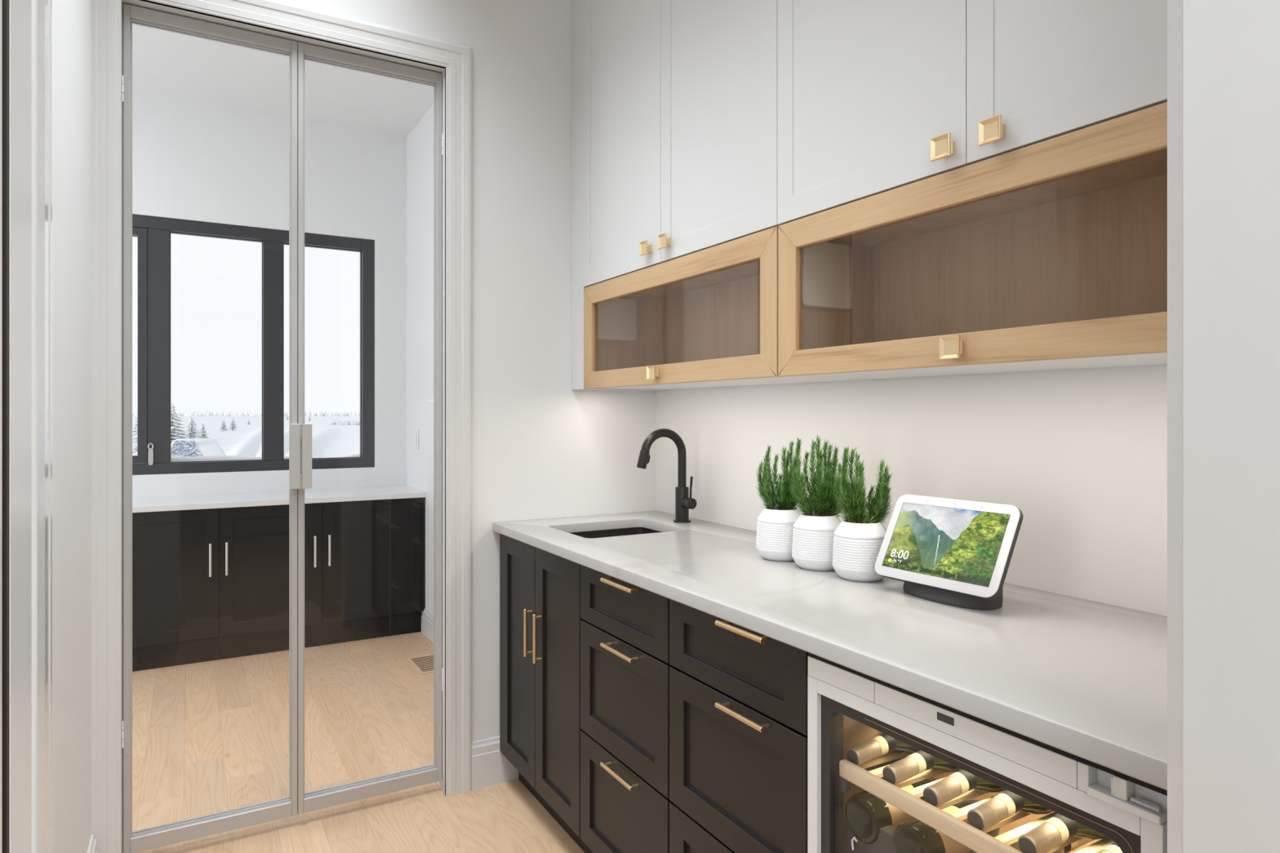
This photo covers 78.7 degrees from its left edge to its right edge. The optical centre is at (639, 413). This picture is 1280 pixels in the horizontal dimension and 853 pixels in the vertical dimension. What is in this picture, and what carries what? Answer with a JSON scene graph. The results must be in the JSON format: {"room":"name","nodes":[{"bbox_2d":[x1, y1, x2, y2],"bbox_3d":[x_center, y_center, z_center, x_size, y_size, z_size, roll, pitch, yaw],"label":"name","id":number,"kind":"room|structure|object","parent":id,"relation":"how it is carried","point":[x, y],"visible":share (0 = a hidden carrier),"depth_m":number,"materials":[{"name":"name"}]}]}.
{"room":"butler's pantry","nodes":[
{"label":"butler's pantry","id":0,"kind":"room"},
{"bbox_2d":[52,0,91,852],"bbox_3d":[-1.005,-0.237,1.157,0.120,3.050,2.214,0,0,-30],"label":"wall","id":1,"kind":"structure","parent":0,"point":[71,19],"depth_m":1.74,"materials":[{"name":"white paint"}]},
{"bbox_2d":[44,0,52,852],"bbox_3d":[-1.048,-0.227,1.369,0.018,3.030,0.088,0,0,-30],"label":"trim","id":2,"kind":"structure","parent":1,"relation":"attached to","point":[48,3],"depth_m":1.38,"materials":[{"name":"white paint"}]},
{"bbox_2d":[87,834,97,852],"bbox_3d":[-1.281,1.218,1.770,0.015,0.140,0.837,0,0,-30],"label":"baseboard","id":3,"kind":"structure","parent":1,"relation":"attached to","point":[92,848],"depth_m":2.10,"materials":[{"name":"white paint"}]},
{"bbox_2d":[132,89,406,497],"bbox_3d":[-3.171,-0.237,4.093,4.040,3.050,0.160,0,0,-30],"label":"wall","id":4,"kind":"structure","parent":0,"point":[193,160],"depth_m":4.60,"materials":[{"name":"white paint"}]},
{"bbox_2d":[132,214,374,475],"bbox_3d":[-2.435,-0.378,4.481,1.742,1.420,0.108,0,0,-30],"label":"window","id":5,"kind":"structure","parent":4,"relation":"attached to","point":[153,233],"depth_m":4.53,"materials":[{"name":"grey metal"}]},
{"bbox_3d":[-2.546,0.383,4.673,1.744,0.049,0.220,0,0,-30],"label":"window ledge","id":6,"kind":"object","parent":4,"relation":"attached to","visible":0},
{"bbox_2d":[146,453,359,462],"bbox_3d":[-2.542,0.299,4.667,1.684,0.118,0.195,0,0,-30],"label":"snow","id":7,"kind":"object","parent":6,"relation":"on","point":[207,458],"visible":0.19,"depth_m":4.59,"materials":[{"name":"white snow"}]},
{"bbox_2d":[132,23,433,137],"bbox_3d":[-0.238,-1.837,0.613,6.600,0.150,9.300,0,0,-30],"label":"ceiling","id":8,"kind":"structure","parent":0,"point":[165,63],"depth_m":4.18,"materials":[{"name":"white paint"}]},
{"bbox_2d":[132,631,584,852],"bbox_3d":[-0.238,1.388,0.613,6.600,0.200,9.300,0,0,-30],"label":"floor","id":9,"kind":"structure","parent":0,"point":[209,737],"depth_m":2.92,"materials":[{"name":"brown wood"}]},
{"bbox_2d":[132,508,219,671],"bbox_3d":[-2.527,0.888,4.092,0.554,0.799,0.482,0,0,-30],"label":"base cabinet","id":10,"kind":"object","parent":9,"relation":"on","point":[175,554],"visible":0.77,"depth_m":3.96,"materials":[{"name":"black paint"}]},
{"bbox_2d":[218,502,322,659],"bbox_3d":[-2.070,0.888,4.356,0.500,0.799,0.482,0,0,-30],"label":"base cabinet","id":11,"kind":"object","parent":9,"relation":"on","point":[254,541],"visible":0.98,"depth_m":4.17,"materials":[{"name":"black paint"}]},
{"bbox_2d":[321,497,424,645],"bbox_3d":[-1.609,0.888,4.622,0.562,0.799,0.482,0,0,-30],"label":"base cabinet","id":12,"kind":"object","parent":9,"relation":"on","point":[373,551],"visible":0.92,"depth_m":4.44,"materials":[{"name":"black paint"}]},
{"bbox_2d":[132,485,426,512],"bbox_3d":[-2.495,0.473,4.120,2.599,0.030,0.467,0,0,-30],"label":"countertop","id":13,"kind":"structure","parent":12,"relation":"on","point":[278,498],"depth_m":4.28,"materials":[{"name":"white stone"}]},
{"bbox_2d":[406,653,433,674],"bbox_3d":[-1.085,1.286,4.030,0.170,0.004,0.295,0,0,-30],"label":"floor vent","id":14,"kind":"object","parent":9,"relation":"in","point":[424,664],"visible":0.61,"depth_m":4.03,"materials":[{"name":"brown"}]},
{"bbox_2d":[499,533,593,852],"bbox_3d":[-0.063,0.850,2.591,0.671,0.876,0.649,0,0,-30],"label":"base cabinet","id":15,"kind":"object","parent":9,"relation":"on","point":[540,589],"visible":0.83,"depth_m":2.39,"materials":[{"name":"black paint"}]},
{"bbox_2d":[492,511,1167,791],"bbox_3d":[0.327,0.393,1.927,0.665,0.031,2.210,0,0,-30],"label":"countertop","id":16,"kind":"structure","parent":15,"relation":"on","point":[1086,679],"depth_m":1.36,"materials":[{"name":"white stone"}]},
{"bbox_2d":[570,527,660,538],"bbox_3d":[-0.077,0.516,2.587,0.416,0.214,0.363,0,0,-30],"label":"sink","id":17,"kind":"object","parent":16,"relation":"in","point":[634,531],"visible":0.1,"depth_m":2.76,"materials":[{"name":"black metal"}]},
{"bbox_2d":[636,428,697,523],"bbox_3d":[0.091,0.213,2.676,0.211,0.326,0.096,0,0,-30],"label":"faucet","id":18,"kind":"object","parent":16,"relation":"on","point":[683,502],"visible":1,"depth_m":2.71,"materials":[{"name":"black metal"}]},
{"bbox_2d":[755,437,804,561],"bbox_3d":[0.366,0.217,2.042,0.137,0.320,0.130,0,0,12],"label":"rosemary","id":19,"kind":"object","parent":16,"relation":"on","point":[775,526],"visible":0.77,"depth_m":2.02,"materials":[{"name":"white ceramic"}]},
{"bbox_2d":[755,506,800,561],"bbox_3d":[0.369,0.312,2.041,0.130,0.130,0.130,0,0,-30],"label":"pot","id":20,"kind":"object","parent":19,"relation":"on","point":[775,526],"depth_m":1.99,"materials":[{"name":"white ceramic"}]},
{"bbox_2d":[790,435,848,570],"bbox_3d":[0.431,0.212,1.911,0.152,0.330,0.135,0,0,-30],"label":"rosemary","id":21,"kind":"object","parent":16,"relation":"on","point":[813,534],"visible":0.77,"depth_m":1.89,"materials":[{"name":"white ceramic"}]},
{"bbox_2d":[791,511,841,570],"bbox_3d":[0.439,0.312,1.918,0.130,0.130,0.130,0,0,20],"label":"pot","id":22,"kind":"object","parent":21,"relation":"on","point":[813,534],"depth_m":1.87,"materials":[{"name":"white ceramic"}]},
{"bbox_2d":[831,445,892,582],"bbox_3d":[0.503,0.224,1.792,0.146,0.306,0.130,0,0,-30],"label":"rosemary","id":23,"kind":"object","parent":16,"relation":"on","point":[858,540],"visible":0.84,"depth_m":1.77,"materials":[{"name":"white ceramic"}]},
{"bbox_2d":[831,519,886,582],"bbox_3d":[0.509,0.312,1.796,0.130,0.130,0.130,0,0,-20],"label":"pot","id":24,"kind":"object","parent":23,"relation":"on","point":[857,543],"depth_m":1.75,"materials":[{"name":"white ceramic"}]},
{"bbox_2d":[875,494,1022,609],"bbox_3d":[0.628,0.277,1.596,0.130,0.199,0.292,0,0,-30],"label":"smart display","id":25,"kind":"object","parent":16,"relation":"on","point":[951,552],"visible":1,"depth_m":1.56,"materials":[{"name":"grey plastic"}]},
{"bbox_2d":[580,564,671,852],"bbox_3d":[0.215,0.850,2.111,0.672,0.876,0.458,0,0,-30],"label":"base cabinet","id":26,"kind":"object","parent":9,"relation":"on","point":[624,626],"visible":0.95,"depth_m":1.94,"materials":[{"name":"black paint"}]},
{"bbox_2d":[669,599,808,852],"bbox_3d":[0.444,0.850,1.714,0.672,0.877,0.452,0,0,-30],"label":"base cabinet","id":27,"kind":"object","parent":9,"relation":"on","point":[738,695],"visible":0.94,"depth_m":1.55,"materials":[{"name":"black paint"}]},
{"bbox_2d":[807,652,1167,852],"bbox_3d":[0.720,0.798,1.243,0.630,0.780,0.633,0,0,-30],"label":"wine cooler","id":28,"kind":"object","parent":9,"relation":"on","point":[847,708],"visible":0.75,"depth_m":1.15,"materials":[{"name":"silver metal"}]},
{"bbox_2d":[846,733,919,766],"bbox_3d":[0.494,0.568,1.413,0.301,0.089,0.076,0,0,-30],"label":"wine bottle","id":29,"kind":"object","parent":28,"relation":"in","point":[883,744],"visible":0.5,"depth_m":1.35,"materials":[{"name":"green glass"}]},
{"bbox_2d":[844,777,937,843],"bbox_3d":[0.500,0.684,1.392,0.299,0.075,0.076,0,0,-30],"label":"wine bottle","id":30,"kind":"object","parent":28,"relation":"in","point":[865,813],"visible":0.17,"depth_m":1.32,"materials":[{"name":"green glass"}]},
{"bbox_2d":[882,750,961,785],"bbox_3d":[0.534,0.568,1.343,0.301,0.089,0.076,0,0,-30],"label":"wine bottle","id":31,"kind":"object","parent":28,"relation":"in","point":[920,762],"visible":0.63,"depth_m":1.28,"materials":[{"name":"green glass"}]},
{"bbox_2d":[839,759,1022,852],"bbox_3d":[0.471,0.608,1.128,0.016,0.029,0.498,0,0,-30],"label":"shelf","id":32,"kind":"object","parent":28,"relation":"attached to","point":[955,828],"depth_m":1.19,"materials":[{"name":"brown wood"}]},
{"bbox_2d":[893,800,1000,852],"bbox_3d":[0.553,0.684,1.300,0.299,0.075,0.076,0,0,-30],"label":"wine bottle","id":33,"kind":"object","parent":28,"relation":"in","point":[913,836],"visible":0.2,"depth_m":1.23,"materials":[{"name":"green glass"}]},
{"bbox_2d":[923,769,1006,807],"bbox_3d":[0.575,0.568,1.272,0.301,0.089,0.076,0,0,-30],"label":"wine bottle","id":34,"kind":"object","parent":28,"relation":"in","point":[961,782],"visible":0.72,"depth_m":1.21,"materials":[{"name":"green glass"}]},
{"bbox_2d":[967,790,1053,831],"bbox_3d":[0.614,0.568,1.204,0.301,0.089,0.076,0,0,-30],"label":"wine bottle","id":35,"kind":"object","parent":28,"relation":"in","point":[1006,804],"visible":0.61,"depth_m":1.14,"materials":[{"name":"green glass"}]},
{"bbox_2d":[966,838,1093,852],"bbox_3d":[0.607,0.684,1.208,0.299,0.075,0.076,0,0,-30],"label":"wine bottle","id":36,"kind":"object","parent":28,"relation":"in","point":[1068,848],"visible":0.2,"depth_m":1.23,"materials":[{"name":"green glass"}]},
{"bbox_2d":[1017,813,1106,852],"bbox_3d":[0.655,0.568,1.134,0.301,0.089,0.076,0,0,-30],"label":"wine bottle","id":37,"kind":"object","parent":28,"relation":"in","point":[1057,829],"visible":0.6,"depth_m":1.07,"materials":[{"name":"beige glass"}]},
{"bbox_2d":[1098,841,1122,852],"bbox_3d":[0.695,0.568,1.064,0.301,0.089,0.076,0,0,-30],"label":"wine bottle","id":38,"kind":"object","parent":28,"relation":"in","point":[1113,847],"visible":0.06,"depth_m":1.02,"materials":[{"name":"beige glass"}]},
{"bbox_2d":[406,104,433,614],"bbox_3d":[-0.859,-0.237,4.008,0.120,3.050,2.298,0,0,-30],"label":"wall","id":39,"kind":"structure","parent":0,"point":[420,142],"depth_m":4.66,"materials":[{"name":"white paint"}]},
{"bbox_2d":[414,429,418,448],"bbox_3d":[-1.358,0.154,4.740,0.011,0.118,0.072,0,0,-30],"label":"light switch","id":40,"kind":"object","parent":39,"relation":"attached to","point":[416,431],"visible":1,"depth_m":4.72,"materials":[{"name":"white plastic"}]},
{"bbox_2d":[421,608,433,643],"bbox_3d":[-0.815,1.216,3.797,0.015,0.145,1.888,0,0,-30],"label":"baseboard","id":41,"kind":"structure","parent":39,"relation":"attached to","point":[427,618],"depth_m":4.49,"materials":[{"name":"white paint"}]},
{"bbox_2d":[278,0,656,742],"bbox_3d":[-2.042,-0.237,1.918,4.780,3.050,0.140,0,0,-30],"label":"wall","id":42,"kind":"structure","parent":0,"point":[542,447],"depth_m":2.77,"materials":[{"name":"white paint"}]},
{"bbox_2d":[122,3,300,852],"bbox_3d":[-1.266,0.044,2.319,0.462,2.413,0.092,0,0,-30],"label":"door","id":43,"kind":"structure","parent":42,"relation":"in","point":[135,842],"depth_m":2.34,"materials":[{"name":"silver metal"}]},
{"bbox_2d":[91,0,471,852],"bbox_3d":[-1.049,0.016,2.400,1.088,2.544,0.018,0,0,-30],"label":"trim","id":44,"kind":"structure","parent":42,"relation":"attached to","point":[105,14],"depth_m":2.23,"materials":[{"name":"white paint"}]},
{"bbox_2d":[297,41,443,814],"bbox_3d":[-0.868,0.044,2.549,0.458,2.413,0.092,0,0,-30],"label":"door","id":45,"kind":"structure","parent":42,"relation":"in","point":[334,796],"depth_m":2.57,"materials":[{"name":"silver metal"}]},
{"bbox_2d":[471,736,518,791],"bbox_3d":[-0.438,1.208,2.755,0.324,0.160,0.015,0,0,-30],"label":"baseboard","id":46,"kind":"structure","parent":42,"relation":"attached to","point":[490,767],"depth_m":2.70,"materials":[{"name":"white paint"}]},
{"bbox_2d":[571,0,670,391],"bbox_3d":[-0.069,-0.923,2.915,0.361,1.669,0.104,0,0,-30],"label":"filler panel","id":47,"kind":"object","parent":42,"relation":"attached to","point":[577,6],"visible":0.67,"depth_m":2.83,"materials":[{"name":"white paint"}]},
{"bbox_2d":[656,364,1167,616],"bbox_3d":[0.702,-0.237,2.064,0.120,3.050,2.632,0,0,-30],"label":"wall","id":48,"kind":"structure","parent":0,"point":[1082,454],"depth_m":1.75,"materials":[{"name":"white paint"}]},
{"bbox_2d":[583,0,781,287],"bbox_3d":[0.209,-1.105,2.404,0.390,1.306,1.056,0,0,-30],"label":"upper cabinet","id":49,"kind":"object","parent":48,"relation":"attached to","point":[680,96],"visible":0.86,"depth_m":2.26,"materials":[{"name":"white paint"}]},
{"bbox_2d":[583,226,877,389],"bbox_3d":[0.208,-0.269,2.404,0.390,0.359,1.053,0,0,-30],"label":"upper cabinet","id":50,"kind":"object","parent":48,"relation":"attached to","point":[708,317],"visible":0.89,"depth_m":2.53,"materials":[{"name":"brown wood"}]},
{"bbox_2d":[777,0,1167,224],"bbox_3d":[0.725,-1.105,1.509,0.390,1.306,1.010,0,0,-30],"label":"upper cabinet","id":51,"kind":"object","parent":48,"relation":"attached to","point":[874,97],"visible":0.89,"depth_m":1.47,"materials":[{"name":"white paint"}]},
{"bbox_2d":[777,102,1167,378],"bbox_3d":[0.726,-0.269,1.508,0.390,0.359,1.005,0,0,-30],"label":"upper cabinet","id":52,"kind":"object","parent":48,"relation":"attached to","point":[1051,254],"visible":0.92,"depth_m":1.57,"materials":[{"name":"brown wood"}]},
{"bbox_3d":[-0.866,-0.237,-0.120,4.780,3.050,0.138,0,0,-30],"label":"wall","id":53,"kind":"structure","parent":0,"visible":0},
{"bbox_2d":[0,0,8,852],"bbox_3d":[-0.018,0.068,-0.112,0.041,2.440,0.825,0,0,-30],"label":"door","id":54,"kind":"structure","parent":53,"relation":"in","point":[4,4],"depth_m":0.25,"materials":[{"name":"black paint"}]},
{"bbox_2d":[8,0,44,852],"bbox_3d":[-0.242,0.058,0.275,0.042,2.460,0.078,0,0,-30],"label":"trim","id":55,"kind":"structure","parent":53,"relation":"attached to","point":[26,17],"depth_m":0.28,"materials":[{"name":"white paint"}]},
{"bbox_2d":[1167,0,1279,852],"bbox_3d":[0.550,0.058,0.686,0.020,2.460,0.158,0,0,-30],"label":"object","id":56,"kind":"structure","parent":53,"relation":"attached to","point":[1224,55],"depth_m":0.71,"materials":[{"name":"white paint"}]},
{"label":"outside","id":57,"kind":"structure","parent":0,"visible":0},
{"bbox_2d":[132,416,359,457],"bbox_3d":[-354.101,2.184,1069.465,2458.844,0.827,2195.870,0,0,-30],"label":"snowy ground","id":58,"kind":"structure","parent":57,"point":[334,441],"depth_m":87.16,"materials":[{"name":"white snow"}]},
{"bbox_2d":[132,417,137,453],"bbox_3d":[-15.393,0.689,24.028,0.784,1.399,0.741,0,0,30],"label":"spruce tree","id":59,"kind":"object","parent":58,"relation":"on","point":[135,451],"visible":0.32,"depth_m":23.86,"materials":[{"name":"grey plant"}]},
{"bbox_2d":[170,402,190,444],"bbox_3d":[-37.469,0.844,62.684,2.678,3.487,2.754,0,0,27],"label":"spruce tree","id":60,"kind":"object","parent":58,"relation":"on","point":[174,436],"visible":0.61,"depth_m":62.45,"materials":[{"name":"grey plant"}]},
{"bbox_2d":[182,415,200,438],"bbox_3d":[-40.116,1.331,70.017,1.732,2.513,1.845,0,0,-30],"label":"spruce tree","id":61,"kind":"object","parent":58,"relation":"on","point":[191,430],"visible":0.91,"depth_m":69.80,"materials":[{"name":"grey plant"}]},
{"bbox_2d":[170,438,226,456],"bbox_3d":[-14.236,1.655,24.956,1.960,1.685,5.108,0,0,-30],"label":"parked car","id":62,"kind":"object","parent":58,"relation":"on","point":[180,446],"visible":0.09,"depth_m":24.90,"materials":[{"name":"white"}]},
{"bbox_2d":[198,422,208,438],"bbox_3d":[-42.463,1.691,75.897,1.203,1.794,1.264,0,0,-30],"label":"spruce tree","id":63,"kind":"object","parent":58,"relation":"on","point":[202,433],"visible":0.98,"depth_m":75.78,"materials":[{"name":"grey plant"}]},
{"bbox_2d":[218,419,226,431],"bbox_3d":[-59.461,1.633,111.517,1.318,1.910,1.398,0,0,-30],"label":"spruce tree","id":64,"kind":"object","parent":58,"relation":"on","point":[222,428],"visible":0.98,"depth_m":111.34,"materials":[{"name":"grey plant"}]},
{"bbox_2d":[228,417,236,431],"bbox_3d":[-60.061,1.526,115.117,1.298,2.124,1.452,0,0,-30],"label":"spruce tree","id":65,"kind":"object","parent":58,"relation":"on","point":[233,421],"visible":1,"depth_m":114.92,"materials":[{"name":"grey plant"}]},
{"bbox_2d":[132,410,359,416],"bbox_3d":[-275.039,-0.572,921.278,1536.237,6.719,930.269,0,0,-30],"label":"tree","id":66,"kind":"object","parent":58,"relation":"on","point":[194,413],"visible":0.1,"depth_m":875.56,"materials":[{"name":"grey plant"}]},
{"bbox_2d":[328,420,359,425],"bbox_3d":[-67.087,1.969,178.783,8.163,1.239,11.183,0,0,-30],"label":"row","id":67,"kind":"object","parent":58,"relation":"on","point":[352,422],"visible":0.74,"depth_m":175.72,"materials":[{"name":"grey"}]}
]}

